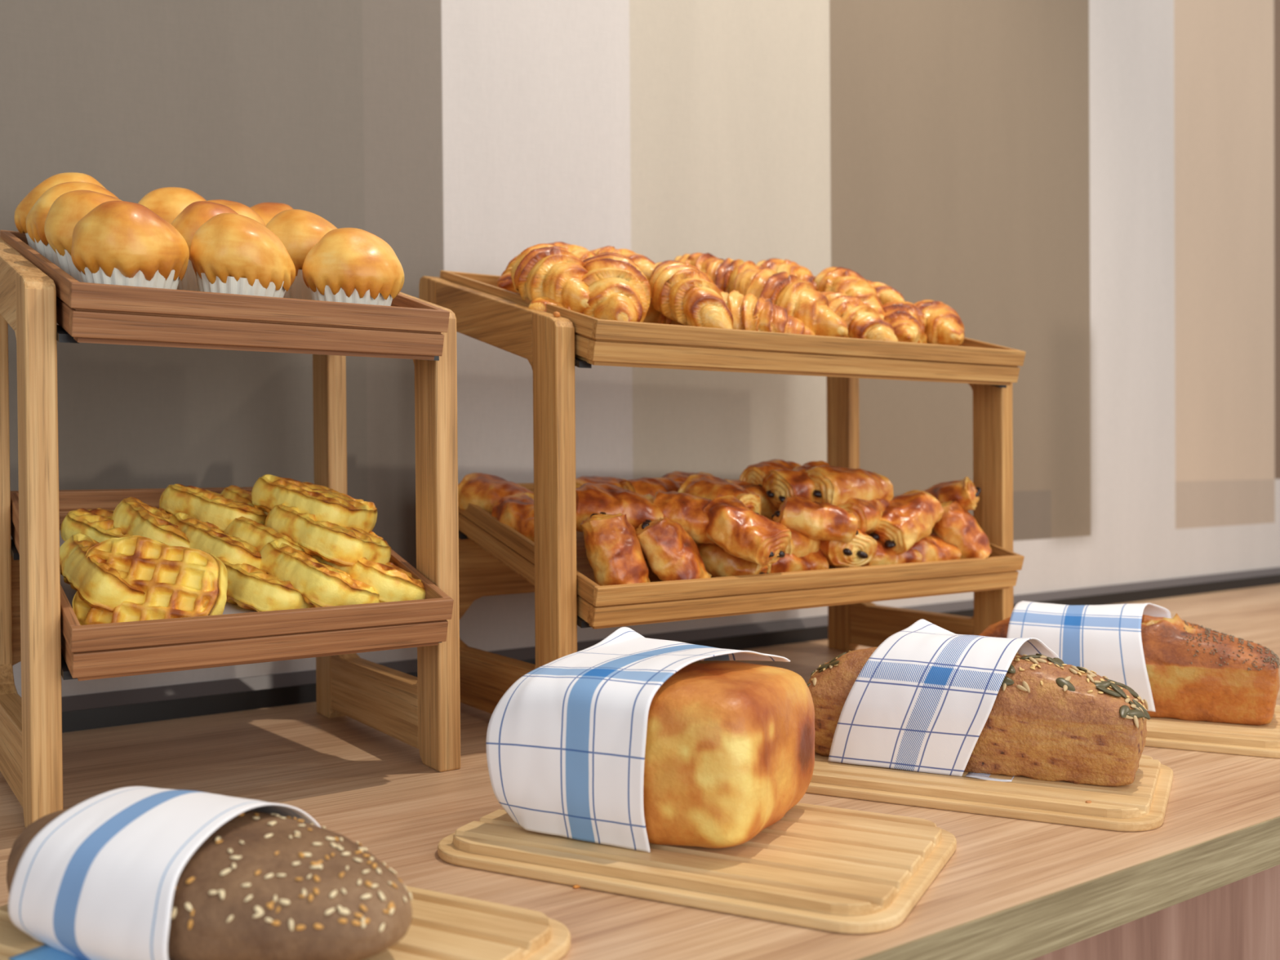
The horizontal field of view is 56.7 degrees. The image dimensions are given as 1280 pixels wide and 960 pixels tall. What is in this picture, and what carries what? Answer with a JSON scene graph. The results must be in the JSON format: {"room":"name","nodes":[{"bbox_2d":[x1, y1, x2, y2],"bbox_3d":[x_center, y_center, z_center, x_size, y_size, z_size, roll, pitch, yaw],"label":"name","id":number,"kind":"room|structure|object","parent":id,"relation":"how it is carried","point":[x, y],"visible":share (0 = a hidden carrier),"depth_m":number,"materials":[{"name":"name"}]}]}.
{"room":"food shop","nodes":[
{"label":"food shop","id":0,"kind":"room"},
{"bbox_2d":[0,0,1279,697],"bbox_3d":[0.194,-0.283,1.661,7.000,2.800,0.120,-1,1,-35],"label":"wall","id":1,"kind":"structure","parent":0,"point":[1091,188],"depth_m":1.54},
{"bbox_2d":[62,573,1279,733],"bbox_3d":[0.360,0.206,1.696,4.900,0.018,0.016,-1,1,-35],"label":"baseboard","id":2,"kind":"structure","parent":1,"relation":"attached to","point":[141,713],"depth_m":1.20,"materials":[{"name":"black"}]},
{"bbox_2d":[62,567,1279,711],"bbox_3d":[0.359,0.191,1.697,4.900,0.012,0.014,-1,1,-35],"label":"trim","id":3,"kind":"structure","parent":1,"relation":"attached to","point":[86,701],"depth_m":1.41,"materials":[{"name":"grey"}]},
{"bbox_3d":[1.536,1.153,-0.242,7.000,0.050,4.550,-1,1,-35],"label":"floor","id":4,"kind":"structure","parent":0,"visible":0},
{"bbox_2d":[0,583,1279,959],"bbox_3d":[0.589,0.667,1.377,4.900,0.900,0.774,-1,1,-35],"label":"countertop","id":5,"kind":"structure","parent":4,"relation":"on","point":[1204,883],"depth_m":0.78,"materials":[{"name":"brown wood"}]},
{"bbox_2d":[0,236,460,827],"bbox_3d":[-0.345,0.013,0.957,0.304,0.433,0.286,-1,1,-35],"label":"display stand","id":6,"kind":"object","parent":5,"relation":"on","point":[422,712],"visible":0.59,"depth_m":0.92,"materials":[{"name":"brown wood"}]},
{"bbox_2d":[0,230,449,359],"bbox_3d":[-0.339,-0.149,0.941,0.261,0.119,0.310,-1,1,-36],"label":"serving tray","id":7,"kind":"object","parent":6,"relation":"on","point":[410,328],"visible":0.5,"depth_m":0.81,"materials":[{"name":"brown wood"}]},
{"bbox_2d":[14,172,105,251],"bbox_3d":[-0.473,-0.212,0.983,0.074,0.082,0.077,0,1,41],"label":"muffin","id":8,"kind":"object","parent":7,"relation":"on","point":[23,209],"visible":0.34,"depth_m":0.96,"materials":[{"name":"orange food"}]},
{"bbox_2d":[25,232,37,251],"bbox_3d":[-0.476,-0.193,0.986,0.067,0.034,0.067,15,15,43],"label":"paper cup","id":9,"kind":"object","parent":8,"relation":"on","point":[31,243],"depth_m":0.96,"materials":[{"name":"white"}]},
{"bbox_2d":[26,182,119,267],"bbox_3d":[-0.431,-0.190,0.917,0.073,0.081,0.073,0,1,44],"label":"muffin","id":10,"kind":"object","parent":7,"relation":"on","point":[36,218],"visible":0.32,"depth_m":0.90,"materials":[{"name":"orange food"}]},
{"bbox_2d":[34,238,60,267],"bbox_3d":[-0.435,-0.171,0.922,0.066,0.033,0.066,0,12,-32],"label":"paper cup","id":11,"kind":"object","parent":10,"relation":"on","point":[43,247],"depth_m":0.90,"materials":[{"name":"white"}]},
{"bbox_2d":[44,190,121,282],"bbox_3d":[-0.388,-0.168,0.856,0.073,0.079,0.071,0,1,3],"label":"muffin","id":12,"kind":"object","parent":7,"relation":"in","point":[64,213],"visible":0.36,"depth_m":0.83,"materials":[{"name":"orange food"}]},
{"bbox_2d":[55,248,83,282],"bbox_3d":[-0.389,-0.150,0.862,0.065,0.033,0.065,-2,13,-33],"label":"paper cup","id":13,"kind":"object","parent":12,"relation":"on","point":[64,255],"depth_m":0.84,"materials":[{"name":"white"}]},
{"bbox_2d":[71,200,189,289],"bbox_3d":[-0.343,-0.146,0.795,0.072,0.076,0.072,0,1,38],"label":"muffin","id":14,"kind":"object","parent":7,"relation":"on","point":[117,242],"visible":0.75,"depth_m":0.77,"materials":[{"name":"orange food"}]},
{"bbox_2d":[80,266,179,289],"bbox_3d":[-0.344,-0.129,0.801,0.065,0.032,0.065,14,14,38],"label":"paper cup","id":15,"kind":"object","parent":14,"relation":"on","point":[165,277],"depth_m":0.77,"materials":[{"name":"white"}]},
{"bbox_2d":[137,186,206,224],"bbox_3d":[-0.402,-0.213,1.029,0.074,0.082,0.074,-1,1,-37],"label":"muffin","id":16,"kind":"object","parent":7,"relation":"on","point":[167,202],"visible":0.23,"depth_m":1.00,"materials":[{"name":"orange food"}]},
{"bbox_2d":[171,200,237,291],"bbox_3d":[-0.322,-0.169,0.902,0.074,0.079,0.072,-1,1,-34],"label":"muffin","id":17,"kind":"object","parent":7,"relation":"in","point":[196,214],"visible":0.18,"depth_m":0.87,"materials":[{"name":"orange food"}]},
{"bbox_2d":[177,259,199,291],"bbox_3d":[-0.325,-0.151,0.906,0.066,0.033,0.066,3,10,-27],"label":"paper cup","id":18,"kind":"object","parent":17,"relation":"on","point":[188,282],"depth_m":0.88,"materials":[{"name":"white"}]},
{"bbox_2d":[205,199,266,226],"bbox_3d":[-0.344,-0.192,0.981,0.071,0.082,0.073,0,1,-4],"label":"muffin","id":19,"kind":"object","parent":7,"relation":"on","point":[241,209],"visible":0.1,"depth_m":0.97,"materials":[{"name":"orange food"}]},
{"bbox_2d":[190,213,295,297],"bbox_3d":[-0.281,-0.148,0.838,0.066,0.079,0.073,0,1,-2],"label":"muffin","id":20,"kind":"object","parent":7,"relation":"in","point":[231,253],"visible":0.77,"depth_m":0.81,"materials":[{"name":"orange food"}]},
{"bbox_2d":[195,271,285,297],"bbox_3d":[-0.284,-0.129,0.843,0.064,0.032,0.064,8,10,9],"label":"paper cup","id":21,"kind":"object","parent":20,"relation":"on","point":[271,284],"depth_m":0.82,"materials":[{"name":"white"}]},
{"bbox_2d":[249,202,293,224],"bbox_3d":[-0.339,-0.213,1.076,0.073,0.079,0.071,-1,1,-10],"label":"muffin","id":22,"kind":"object","parent":7,"relation":"on","point":[267,211],"visible":0.15,"depth_m":1.06,"materials":[{"name":"orange food"}]},
{"bbox_2d":[265,208,337,300],"bbox_3d":[-0.264,-0.172,0.941,0.071,0.083,0.078,-1,1,-6],"label":"muffin","id":23,"kind":"object","parent":7,"relation":"in","point":[299,231],"visible":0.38,"depth_m":0.91,"materials":[{"name":"orange food"}]},
{"bbox_2d":[283,269,311,300],"bbox_3d":[-0.266,-0.152,0.947,0.067,0.034,0.067,6,11,6],"label":"paper cup","id":24,"kind":"object","parent":23,"relation":"on","point":[298,290],"depth_m":0.92,"materials":[{"name":"white"}]},
{"bbox_2d":[302,227,404,306],"bbox_3d":[-0.213,-0.149,0.885,0.071,0.079,0.070,0,1,11],"label":"muffin","id":25,"kind":"object","parent":7,"relation":"on","point":[354,265],"visible":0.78,"depth_m":0.86,"materials":[{"name":"orange food"}]},
{"bbox_2d":[308,285,392,306],"bbox_3d":[-0.216,-0.130,0.890,0.064,0.032,0.064,9,13,23],"label":"paper cup","id":26,"kind":"object","parent":25,"relation":"on","point":[366,295],"depth_m":0.86,"materials":[{"name":"white"}]},
{"bbox_2d":[10,487,453,680],"bbox_3d":[-0.337,0.068,0.947,0.264,0.119,0.310,-1,1,-35],"label":"serving tray","id":27,"kind":"object","parent":6,"relation":"on","point":[131,648],"visible":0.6,"depth_m":0.82,"materials":[{"name":"brown wood"}]},
{"bbox_2d":[59,529,257,614],"bbox_3d":[-0.333,0.075,0.939,0.239,0.070,0.250,-1,1,-35],"label":"paper liner","id":28,"kind":"object","parent":27,"relation":"on","point":[229,608],"visible":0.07,"depth_m":0.87,"materials":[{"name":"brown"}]},
{"bbox_2d":[59,533,145,612],"bbox_3d":[-0.374,0.073,0.852,0.074,0.069,0.100,-1,1,-41],"label":"waffle","id":29,"kind":"object","parent":28,"relation":"on","point":[103,586],"visible":0.5,"depth_m":0.81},
{"bbox_2d":[71,535,227,625],"bbox_3d":[-0.341,0.079,0.827,0.102,0.080,0.055,0,1,-3],"label":"waffle","id":30,"kind":"object","parent":28,"relation":"on","point":[175,581],"visible":0.7,"depth_m":0.82,"materials":[{"name":"food"}]},
{"bbox_2d":[220,484,268,514],"bbox_3d":[-0.318,0.031,1.017,0.089,0.054,0.072,0,1,34],"label":"waffle","id":31,"kind":"object","parent":28,"relation":"on","point":[235,493],"visible":0.09,"depth_m":1.00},
{"bbox_2d":[159,484,267,532],"bbox_3d":[-0.347,0.028,0.988,0.094,0.050,0.073,0,1,26],"label":"waffle","id":32,"kind":"object","parent":31,"relation":"on","point":[204,505],"visible":0.65,"depth_m":0.96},
{"bbox_2d":[217,556,314,612],"bbox_3d":[-0.286,0.083,0.903,0.099,0.057,0.076,0,1,30],"label":"waffle","id":33,"kind":"object","parent":28,"relation":"on","point":[250,587],"visible":0.58,"depth_m":0.86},
{"bbox_2d":[259,540,379,607],"bbox_3d":[-0.244,0.078,0.912,0.099,0.064,0.075,0,1,39],"label":"waffle","id":34,"kind":"object","parent":28,"relation":"on","point":[320,584],"visible":0.74,"depth_m":0.88,"materials":[{"name":"food"}]},
{"bbox_2d":[223,515,322,563],"bbox_3d":[-0.288,0.060,0.956,0.094,0.062,0.075,0,1,25],"label":"waffle","id":35,"kind":"object","parent":34,"relation":"on","point":[257,535],"visible":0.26,"depth_m":0.93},
{"bbox_2d":[168,512,261,568],"bbox_3d":[-0.325,0.057,0.937,0.099,0.062,0.076,0,1,36],"label":"waffle","id":36,"kind":"object","parent":35,"relation":"on","point":[207,537],"visible":0.43,"depth_m":0.90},
{"bbox_2d":[111,497,189,547],"bbox_3d":[-0.374,0.044,0.941,0.094,0.063,0.075,0,1,42],"label":"waffle","id":37,"kind":"object","parent":36,"relation":"on","point":[134,517],"visible":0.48,"depth_m":0.91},
{"bbox_2d":[60,507,130,542],"bbox_3d":[-0.406,0.047,0.946,0.099,0.049,0.077,0,1,32],"label":"waffle","id":38,"kind":"object","parent":37,"relation":"on","point":[97,524],"visible":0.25,"depth_m":0.92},
{"bbox_2d":[322,557,425,602],"bbox_3d":[-0.209,0.079,0.947,0.099,0.061,0.080,0,1,35],"label":"waffle","id":39,"kind":"object","parent":28,"relation":"on","point":[393,583],"visible":0.5,"depth_m":0.91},
{"bbox_2d":[264,502,391,566],"bbox_3d":[-0.247,0.047,0.952,0.099,0.057,0.076,0,1,36],"label":"waffle","id":40,"kind":"object","parent":39,"relation":"on","point":[337,544],"visible":0.82,"depth_m":0.92,"materials":[{"name":"food"}]},
{"bbox_2d":[251,474,377,533],"bbox_3d":[-0.266,0.022,0.980,0.099,0.053,0.076,0,1,31],"label":"waffle","id":41,"kind":"object","parent":40,"relation":"on","point":[326,504],"visible":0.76,"depth_m":0.95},
{"bbox_2d":[0,885,570,959],"bbox_3d":[-0.195,0.226,0.582,0.290,0.012,0.183,0,1,27],"label":"board","id":42,"kind":"object","parent":5,"relation":"on","point":[443,926],"visible":0.34,"depth_m":0.57,"materials":[{"name":"brown wood"}]},
{"bbox_2d":[6,806,412,959],"bbox_3d":[-0.215,0.192,0.578,0.245,0.059,0.111,0,1,29],"label":"loaf","id":43,"kind":"object","parent":42,"relation":"on","point":[262,886],"visible":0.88,"depth_m":0.52,"materials":[{"name":"brown food"}]},
{"bbox_2d":[8,786,320,959],"bbox_3d":[-0.223,0.189,0.581,0.116,0.064,0.129,0,1,27],"label":"napkin","id":44,"kind":"object","parent":43,"relation":"on","point":[98,882],"visible":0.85,"depth_m":0.54,"materials":[{"name":"fabric"}]},
{"bbox_2d":[437,802,956,933],"bbox_3d":[0.036,0.223,0.735,0.290,0.012,0.183,0,1,27],"label":"board","id":45,"kind":"object","parent":5,"relation":"on","point":[834,869],"visible":0.69,"depth_m":0.68,"materials":[{"name":"brown wood"}]},
{"bbox_2d":[643,660,814,848],"bbox_3d":[0.018,0.169,0.759,0.167,0.098,0.141,0,1,27],"label":"loaf","id":46,"kind":"object","parent":45,"relation":"on","point":[730,749],"visible":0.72,"depth_m":0.69,"materials":[{"name":"food"}]},
{"bbox_2d":[485,626,790,852],"bbox_3d":[0.003,0.160,0.763,0.117,0.112,0.169,0,1,39],"label":"napkin","id":47,"kind":"object","parent":46,"relation":"on","point":[566,744],"visible":0.97,"depth_m":0.71,"materials":[{"name":"fabric"}]},
{"bbox_2d":[418,275,1013,714],"bbox_3d":[0.096,0.006,1.262,0.582,0.433,0.286,-1,1,-34],"label":"display stand","id":48,"kind":"object","parent":5,"relation":"on","point":[547,341],"visible":0.36,"depth_m":1.11,"materials":[{"name":"brown wood"}]},
{"bbox_2d":[552,311,559,317],"bbox_3d":[-0.070,-0.140,1.001,0.006,0.005,0.005,-1,1,-35],"label":"crumb","id":49,"kind":"object","parent":48,"relation":"on","point":[557,314],"visible":1,"depth_m":1.00,"materials":[{"name":"orange food"}]},
{"bbox_2d":[440,270,1026,385],"bbox_3d":[0.103,-0.159,1.248,0.542,0.119,0.310,-1,1,-34],"label":"serving tray","id":50,"kind":"object","parent":48,"relation":"on","point":[598,342],"visible":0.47,"depth_m":1.09,"materials":[{"name":"brown wood"}]},
{"bbox_2d":[497,254,518,293],"bbox_3d":[-0.109,-0.208,1.189,0.053,0.049,0.087,0,1,10],"label":"croissant","id":51,"kind":"object","parent":50,"relation":"on","point":[504,282],"visible":0.27,"depth_m":1.15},
{"bbox_2d":[528,296,583,314],"bbox_3d":[-0.051,-0.152,1.074,0.110,0.048,0.062,-1,1,-16],"label":"croissant","id":52,"kind":"object","parent":50,"relation":"on","point":[540,303],"visible":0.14,"depth_m":1.04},
{"bbox_2d":[511,243,590,313],"bbox_3d":[-0.073,-0.183,1.083,0.102,0.074,0.082,0,1,29],"label":"croissant","id":53,"kind":"object","parent":52,"relation":"on","point":[551,271],"visible":0.82,"depth_m":1.05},
{"bbox_2d":[581,252,650,322],"bbox_3d":[-0.027,-0.172,1.074,0.082,0.083,0.116,-1,1,-27],"label":"croissant","id":54,"kind":"object","parent":50,"relation":"on","point":[619,289],"visible":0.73,"depth_m":1.04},
{"bbox_2d":[642,298,684,325],"bbox_3d":[0.013,-0.163,1.157,0.110,0.047,0.063,-1,1,-16],"label":"croissant","id":55,"kind":"object","parent":50,"relation":"on","point":[653,316],"visible":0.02,"depth_m":1.13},
{"bbox_2d":[649,259,722,291],"bbox_3d":[0.038,-0.195,1.194,0.068,0.057,0.112,-1,1,-38],"label":"croissant","id":56,"kind":"object","parent":55,"relation":"on","point":[657,264],"visible":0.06,"depth_m":1.19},
{"bbox_2d":[590,245,655,282],"bbox_3d":[-0.027,-0.216,1.219,0.118,0.050,0.066,0,1,43],"label":"croissant","id":57,"kind":"object","parent":56,"relation":"on","point":[646,266],"visible":0.24,"depth_m":1.19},
{"bbox_2d":[648,262,733,328],"bbox_3d":[0.043,-0.169,1.114,0.069,0.079,0.103,-1,1,-24],"label":"croissant","id":58,"kind":"object","parent":50,"relation":"on","point":[681,292],"visible":0.82,"depth_m":1.08,"materials":[{"name":"food"}]},
{"bbox_2d":[720,289,815,335],"bbox_3d":[0.113,-0.151,1.136,0.114,0.063,0.064,0,1,0],"label":"croissant","id":59,"kind":"object","parent":50,"relation":"on","point":[748,313],"visible":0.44,"depth_m":1.12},
{"bbox_2d":[733,267,848,337],"bbox_3d":[0.151,-0.178,1.198,0.114,0.080,0.088,0,1,7],"label":"croissant","id":60,"kind":"object","parent":50,"relation":"on","point":[802,300],"visible":0.68,"depth_m":1.17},
{"bbox_2d":[821,291,897,341],"bbox_3d":[0.216,-0.163,1.211,0.096,0.068,0.061,0,1,27],"label":"croissant","id":61,"kind":"object","parent":50,"relation":"on","point":[862,321],"visible":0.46,"depth_m":1.19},
{"bbox_2d":[917,332,927,343],"bbox_3d":[0.281,-0.154,1.287,0.061,0.047,0.109,0,1,16],"label":"croissant","id":62,"kind":"object","parent":50,"relation":"on","point":[924,339],"visible":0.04,"depth_m":1.27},
{"bbox_2d":[882,301,925,342],"bbox_3d":[0.277,-0.169,1.282,0.064,0.054,0.108,0,1,11],"label":"croissant","id":63,"kind":"object","parent":62,"relation":"on","point":[908,321],"visible":0.6,"depth_m":1.25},
{"bbox_2d":[914,299,964,346],"bbox_3d":[0.334,-0.175,1.326,0.086,0.058,0.077,0,1,44],"label":"croissant","id":64,"kind":"object","parent":50,"relation":"on","point":[944,325],"visible":0.69,"depth_m":1.29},
{"label":"croissant","id":65,"kind":"object","parent":50,"relation":"on","visible":0},
{"bbox_2d":[548,241,596,261],"bbox_3d":[-0.075,-0.220,1.213,0.114,0.050,0.070,0,1,20],"label":"croissant","id":66,"kind":"object","parent":65,"relation":"on","point":[582,253],"visible":0.07,"depth_m":1.19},
{"label":"croissant","id":67,"kind":"object","parent":50,"relation":"on","visible":0},
{"bbox_2d":[700,257,765,293],"bbox_3d":[0.106,-0.212,1.279,0.114,0.058,0.066,0,1,17],"label":"croissant","id":68,"kind":"object","parent":67,"relation":"on","point":[723,273],"visible":0.32,"depth_m":1.26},
{"bbox_2d":[674,252,724,271],"bbox_3d":[0.065,-0.227,1.312,0.120,0.050,0.067,0,1,44],"label":"croissant","id":69,"kind":"object","parent":68,"relation":"on","point":[701,261],"visible":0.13,"depth_m":1.29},
{"bbox_3d":[0.210,-0.158,1.259,0.111,0.043,0.062,1,15,-30],"label":"croissant","id":70,"kind":"object","parent":50,"relation":"on","visible":0},
{"bbox_2d":[813,266,884,319],"bbox_3d":[0.225,-0.200,1.304,0.070,0.075,0.107,-1,1,-5],"label":"croissant","id":71,"kind":"object","parent":70,"relation":"on","point":[835,279],"visible":0.52,"depth_m":1.27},
{"label":"croissant","id":72,"kind":"object","parent":50,"relation":"on","visible":0},
{"bbox_2d":[866,280,904,305],"bbox_3d":[0.266,-0.210,1.370,0.056,0.042,0.101,-1,1,-21],"label":"croissant","id":73,"kind":"object","parent":72,"relation":"on","point":[886,294],"visible":0.19,"depth_m":1.34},
{"bbox_3d":[0.168,-0.186,1.351,0.113,0.044,0.063,-1,16,-36],"label":"croissant","id":74,"kind":"object","parent":50,"relation":"on","visible":0},
{"bbox_2d":[755,257,818,291],"bbox_3d":[0.158,-0.224,1.331,0.067,0.056,0.114,-1,1,-39],"label":"croissant","id":75,"kind":"object","parent":74,"relation":"on","point":[792,268],"visible":0.29,"depth_m":1.31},
{"bbox_2d":[457,479,1024,629],"bbox_3d":[0.103,0.061,1.253,0.542,0.119,0.310,-1,1,-34],"label":"serving tray","id":76,"kind":"object","parent":48,"relation":"on","point":[655,601],"visible":0.48,"depth_m":1.10,"materials":[{"name":"brown wood"}]},
{"bbox_2d":[457,472,533,513],"bbox_3d":[-0.144,0.020,1.190,0.087,0.054,0.061,0,1,27],"label":"pastry","id":77,"kind":"object","parent":76,"relation":"on","point":[485,491],"visible":0.39,"depth_m":1.17,"materials":[{"name":"brown"}]},
{"bbox_2d":[491,493,534,542],"bbox_3d":[-0.102,0.041,1.130,0.084,0.055,0.058,0,1,39],"label":"pastry","id":78,"kind":"object","parent":76,"relation":"on","point":[515,511],"visible":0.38,"depth_m":1.12,"materials":[{"name":"brown"}]},
{"bbox_2d":[580,511,650,586],"bbox_3d":[-0.019,0.068,1.045,0.054,0.080,0.059,0,1,32],"label":"pastry","id":79,"kind":"object","parent":76,"relation":"on","point":[614,553],"visible":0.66,"depth_m":1.03,"materials":[{"name":"brown"}]},
{"bbox_2d":[575,482,663,532],"bbox_3d":[-0.027,0.030,1.107,0.097,0.055,0.065,-1,1,-18],"label":"pastry","id":80,"kind":"object","parent":76,"relation":"on","point":[591,498],"visible":0.41,"depth_m":1.08,"materials":[{"name":"brown"}]},
{"bbox_2d":[635,516,711,581],"bbox_3d":[0.030,0.071,1.073,0.068,0.075,0.059,0,1,11],"label":"pastry","id":81,"kind":"object","parent":76,"relation":"on","point":[670,553],"visible":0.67,"depth_m":1.05,"materials":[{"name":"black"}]},
{"bbox_2d":[695,542,772,577],"bbox_3d":[0.084,0.074,1.125,0.081,0.056,0.058,0,1,24],"label":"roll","id":82,"kind":"object","parent":76,"relation":"on","point":[717,562],"visible":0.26,"depth_m":1.10,"materials":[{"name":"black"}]},
{"bbox_2d":[677,473,760,515],"bbox_3d":[0.077,0.020,1.168,0.083,0.053,0.058,0,1,34],"label":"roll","id":83,"kind":"object","parent":82,"relation":"on","point":[708,486],"visible":0.44,"depth_m":1.15,"materials":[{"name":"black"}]},
{"bbox_2d":[702,495,791,566],"bbox_3d":[0.097,0.046,1.090,0.084,0.063,0.059,0,1,37],"label":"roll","id":84,"kind":"object","parent":82,"relation":"on","point":[747,535],"visible":0.98,"depth_m":1.07,"materials":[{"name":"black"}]},
{"bbox_2d":[652,489,715,544],"bbox_3d":[0.043,0.034,1.114,0.079,0.051,0.056,0,1,10],"label":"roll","id":85,"kind":"object","parent":84,"relation":"on","point":[686,509],"visible":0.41,"depth_m":1.09,"materials":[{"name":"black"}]},
{"bbox_2d":[770,548,828,573],"bbox_3d":[0.143,0.078,1.164,0.082,0.050,0.054,-1,1,-34],"label":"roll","id":86,"kind":"object","parent":76,"relation":"on","point":[817,560],"visible":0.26,"depth_m":1.14,"materials":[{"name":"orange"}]},
{"bbox_2d":[768,518,820,557],"bbox_3d":[0.147,0.058,1.176,0.058,0.042,0.085,0,1,42],"label":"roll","id":87,"kind":"object","parent":86,"relation":"on","point":[799,544],"visible":0.3,"depth_m":1.15,"materials":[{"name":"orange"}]},
{"bbox_2d":[819,527,877,568],"bbox_3d":[0.199,0.064,1.201,0.062,0.049,0.090,-1,1,-15],"label":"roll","id":88,"kind":"object","parent":76,"relation":"on","point":[862,548],"visible":0.39,"depth_m":1.17,"materials":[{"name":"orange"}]},
{"bbox_2d":[771,495,858,543],"bbox_3d":[0.172,0.040,1.169,0.083,0.049,0.057,0,1,1],"label":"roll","id":89,"kind":"object","parent":88,"relation":"on","point":[826,521],"visible":0.86,"depth_m":1.14,"materials":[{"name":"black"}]},
{"bbox_2d":[836,497,890,533],"bbox_3d":[0.225,0.034,1.215,0.054,0.043,0.080,0,1,34],"label":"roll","id":90,"kind":"object","parent":88,"relation":"on","point":[868,513],"visible":0.52,"depth_m":1.19,"materials":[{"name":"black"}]},
{"bbox_2d":[804,464,893,506],"bbox_3d":[0.212,0.009,1.229,0.098,0.050,0.067,-1,1,-31],"label":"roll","id":91,"kind":"object","parent":90,"relation":"on","point":[833,485],"visible":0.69,"depth_m":1.20,"materials":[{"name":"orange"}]},
{"bbox_2d":[861,539,922,566],"bbox_3d":[0.248,0.077,1.217,0.076,0.040,0.051,-1,1,-27],"label":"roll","id":92,"kind":"object","parent":76,"relation":"on","point":[884,555],"visible":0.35,"depth_m":1.20,"materials":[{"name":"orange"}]},
{"bbox_2d":[865,489,943,555],"bbox_3d":[0.270,0.043,1.224,0.061,0.065,0.084,0,1,42],"label":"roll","id":93,"kind":"object","parent":92,"relation":"on","point":[910,517],"visible":0.87,"depth_m":1.20,"materials":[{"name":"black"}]},
{"bbox_2d":[911,533,961,562],"bbox_3d":[0.293,0.075,1.250,0.085,0.048,0.057,-1,1,-31],"label":"pastry","id":94,"kind":"object","parent":76,"relation":"on","point":[932,548],"visible":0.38,"depth_m":1.23,"materials":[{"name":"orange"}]},
{"bbox_2d":[933,501,991,559],"bbox_3d":[0.343,0.059,1.273,0.067,0.077,0.059,0,1,22],"label":"pastry","id":95,"kind":"object","parent":76,"relation":"on","point":[957,526],"visible":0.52,"depth_m":1.25,"materials":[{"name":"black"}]},
{"label":"roll","id":96,"kind":"object","parent":76,"relation":"on","visible":0},
{"bbox_2d":[575,475,626,488],"bbox_3d":[-0.040,0.017,1.220,0.058,0.042,0.085,0,1,44],"label":"pastry","id":97,"kind":"object","parent":96,"relation":"on","point":[581,480],"visible":0.16,"depth_m":1.21,"materials":[{"name":"brown"}]},
{"bbox_2d":[619,476,684,497],"bbox_3d":[0.012,0.018,1.223,0.086,0.043,0.059,-1,1,-33],"label":"pastry","id":98,"kind":"object","parent":96,"relation":"on","point":[642,486],"visible":0.23,"depth_m":1.20,"materials":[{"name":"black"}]},
{"label":"roll","id":99,"kind":"object","parent":76,"relation":"on","visible":0},
{"bbox_2d":[724,478,778,519],"bbox_3d":[0.123,0.022,1.250,0.085,0.048,0.057,-1,1,-21],"label":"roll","id":100,"kind":"object","parent":99,"relation":"on","point":[768,509],"visible":0.06,"depth_m":1.23,"materials":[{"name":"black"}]},
{"bbox_2d":[738,459,801,487],"bbox_3d":[0.140,-0.002,1.270,0.053,0.041,0.076,0,1,42],"label":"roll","id":101,"kind":"object","parent":100,"relation":"on","point":[755,473],"visible":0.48,"depth_m":1.25,"materials":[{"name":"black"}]},
{"label":"roll","id":102,"kind":"object","parent":76,"relation":"on","visible":0},
{"bbox_2d":[762,460,829,509],"bbox_3d":[0.169,0.006,1.230,0.084,0.053,0.057,-1,1,-40],"label":"pastry","id":103,"kind":"object","parent":102,"relation":"on","point":[778,485],"visible":0.59,"depth_m":1.20,"materials":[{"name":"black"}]},
{"label":"roll","id":104,"kind":"object","parent":76,"relation":"on","visible":0},
{"bbox_2d":[924,476,981,511],"bbox_3d":[0.334,0.026,1.296,0.077,0.059,0.053,0,1,28],"label":"pastry","id":105,"kind":"object","parent":104,"relation":"on","point":[963,491],"visible":0.55,"depth_m":1.27,"materials":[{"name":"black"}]},
{"label":"roll","id":106,"kind":"object","parent":76,"relation":"on","visible":0},
{"bbox_2d":[661,471,713,482],"bbox_3d":[0.052,0.011,1.281,0.081,0.041,0.054,-1,1,-44],"label":"pastry","id":107,"kind":"object","parent":106,"relation":"on","point":[677,476],"visible":0.09,"depth_m":1.27,"materials":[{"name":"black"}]},
{"bbox_2d":[805,751,1173,831],"bbox_3d":[0.242,0.219,0.897,0.290,0.012,0.183,0,1,27],"label":"board","id":108,"kind":"object","parent":5,"relation":"on","point":[1141,805],"visible":0.49,"depth_m":0.82,"materials":[{"name":"brown wood"}]},
{"bbox_2d":[827,618,1059,782],"bbox_3d":[0.236,0.162,0.907,0.158,0.103,0.104,0,1,27],"label":"napkin","id":109,"kind":"object","parent":108,"relation":"on","point":[922,701],"visible":0.91,"depth_m":0.87,"materials":[{"name":"fabric"}]},
{"bbox_2d":[806,646,1150,786],"bbox_3d":[0.249,0.169,0.895,0.253,0.091,0.081,0,1,27],"label":"loaf","id":110,"kind":"object","parent":108,"relation":"on","point":[1049,719],"visible":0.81,"depth_m":0.84,"materials":[{"name":"brown food"}]},
{"bbox_2d":[1144,704,1279,758],"bbox_3d":[0.442,0.215,1.082,0.290,0.012,0.183,0,1,27],"label":"board","id":111,"kind":"object","parent":5,"relation":"on","point":[1262,740],"visible":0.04,"depth_m":0.98,"materials":[{"name":"brown wood"}]},
{"bbox_2d":[978,613,1279,725],"bbox_3d":[0.440,0.165,1.085,0.258,0.092,0.077,0,1,27],"label":"loaf","id":112,"kind":"object","parent":111,"relation":"on","point":[1196,673],"visible":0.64,"depth_m":1.02,"materials":[{"name":"brown food"}]},
{"bbox_2d":[1006,600,1171,711],"bbox_3d":[0.418,0.158,1.103,0.135,0.088,0.101,0,1,27],"label":"napkin","id":113,"kind":"object","parent":112,"relation":"on","point":[1105,640],"visible":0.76,"depth_m":1.06,"materials":[{"name":"fabric"}]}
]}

